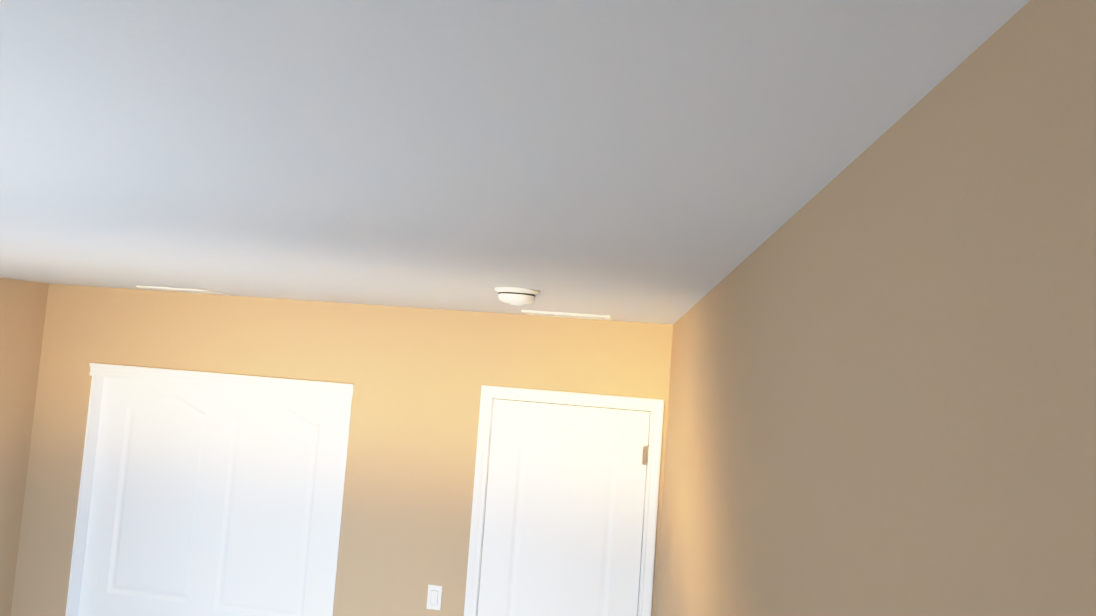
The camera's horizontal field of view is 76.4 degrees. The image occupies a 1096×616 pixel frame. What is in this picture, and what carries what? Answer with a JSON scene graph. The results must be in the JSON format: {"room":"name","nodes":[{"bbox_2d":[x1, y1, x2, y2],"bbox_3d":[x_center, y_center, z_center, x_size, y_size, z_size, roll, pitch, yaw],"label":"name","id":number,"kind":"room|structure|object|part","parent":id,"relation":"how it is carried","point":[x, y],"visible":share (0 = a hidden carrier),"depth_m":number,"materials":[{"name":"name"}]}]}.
{"room":"bedroom","nodes":[
{"label":"bedroom","id":0,"kind":"room"},
{"bbox_2d":[0,278,48,615],"bbox_3d":[-3.090,0.963,1.935,0.120,2.460,3.600,4,-4,8],"label":"wall","id":1,"kind":"structure","parent":0,"point":[23,303],"depth_m":3.64,"materials":[{"name":"beige paint"}]},
{"bbox_2d":[10,284,672,615],"bbox_3d":[-1.137,1.202,3.547,3.590,2.460,0.120,4,-4,8],"label":"wall","id":2,"kind":"structure","parent":0,"point":[418,378],"depth_m":3.49,"materials":[{"name":"beige paint"}]},
{"bbox_2d":[78,377,208,615],"bbox_3d":[-2.082,1.367,3.679,0.792,1.992,0.035,4,-4,8],"label":"closet door","id":3,"kind":"structure","parent":2,"relation":"in","point":[142,517],"depth_m":3.70,"materials":[{"name":"white wood"}]},
{"bbox_2d":[65,376,351,615],"bbox_3d":[-1.773,1.376,3.615,1.454,2.030,0.122,4,-4,8],"label":"trim","id":4,"kind":"structure","parent":2,"relation":"attached to","point":[83,506],"depth_m":3.69,"materials":[{"name":"white wood"}]},
{"bbox_2d":[90,363,353,397],"bbox_3d":[-1.710,0.372,3.607,1.467,0.067,0.021,4,-4,8],"label":"trim","id":5,"kind":"structure","parent":2,"relation":"attached to","point":[233,381],"depth_m":3.60,"materials":[{"name":"white wood"}]},
{"bbox_2d":[186,386,348,615],"bbox_3d":[-1.459,1.404,3.553,0.780,1.992,0.035,4,-4,8],"label":"closet door","id":6,"kind":"structure","parent":2,"relation":"in","point":[266,518],"depth_m":3.56,"materials":[{"name":"white wood"}]},
{"bbox_2d":[427,585,441,609],"bbox_3d":[-0.554,1.411,3.392,0.070,0.115,0.008,4,-4,8],"label":"light switch","id":7,"kind":"object","parent":2,"relation":"attached to","point":[434,596],"visible":1,"depth_m":3.39,"materials":[{"name":"white plastic"}]},
{"bbox_2d":[477,399,649,615],"bbox_3d":[0.043,1.483,3.327,0.770,2.026,0.047,4,-4,8],"label":"entry door","id":8,"kind":"structure","parent":2,"relation":"in","point":[563,523],"depth_m":3.35,"materials":[{"name":"white wood"}]},
{"bbox_3d":[0.408,1.482,3.263,0.030,1.666,0.012,4,-4,8],"label":"entry door hinges","id":9,"kind":"part","parent":8,"relation":"part of","materials":[{"name":"metal"}]},
{"bbox_2d":[464,385,663,615],"bbox_3d":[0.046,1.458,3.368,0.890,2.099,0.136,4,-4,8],"label":"door frame","id":10,"kind":"structure","parent":2,"relation":"attached to","point":[655,407],"depth_m":3.36,"materials":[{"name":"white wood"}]},
{"bbox_2d":[0,0,1029,323],"bbox_3d":[-1.229,-0.173,2.195,3.590,0.100,4.670,4,-4,8],"label":"ceiling","id":11,"kind":"structure","parent":0,"point":[650,160],"depth_m":0.57,"materials":[{"name":"white paint"}]},
{"bbox_2d":[136,286,228,294],"bbox_3d":[-1.765,-0.086,3.369,0.350,0.007,0.195,4,-4,8],"label":"ceiling vent","id":12,"kind":"object","parent":11,"relation":"in","point":[183,290],"visible":1,"depth_m":3.31,"materials":[{"name":"white metal"}]},
{"bbox_2d":[495,287,539,304],"bbox_3d":[-0.089,-0.031,1.979,0.128,0.044,0.128,4,-4,8],"label":"smoke detector","id":13,"kind":"object","parent":11,"relation":"attached to","point":[515,296],"visible":1,"depth_m":1.94,"materials":[{"name":"white plastic"}]},
{"bbox_2d":[521,310,611,319],"bbox_3d":[0.089,0.032,3.095,0.385,0.009,0.228,4,-4,8],"label":"ceiling vent","id":14,"kind":"object","parent":11,"relation":"in","point":[570,315],"visible":1,"depth_m":3.01,"materials":[{"name":"white metal"}]},
{"bbox_2d":[655,0,1095,615],"bbox_3d":[0.335,1.179,1.418,0.120,2.460,3.720,4,-4,8],"label":"wall","id":15,"kind":"structure","parent":0,"point":[883,382],"depth_m":0.40,"materials":[{"name":"beige paint"}]}
]}

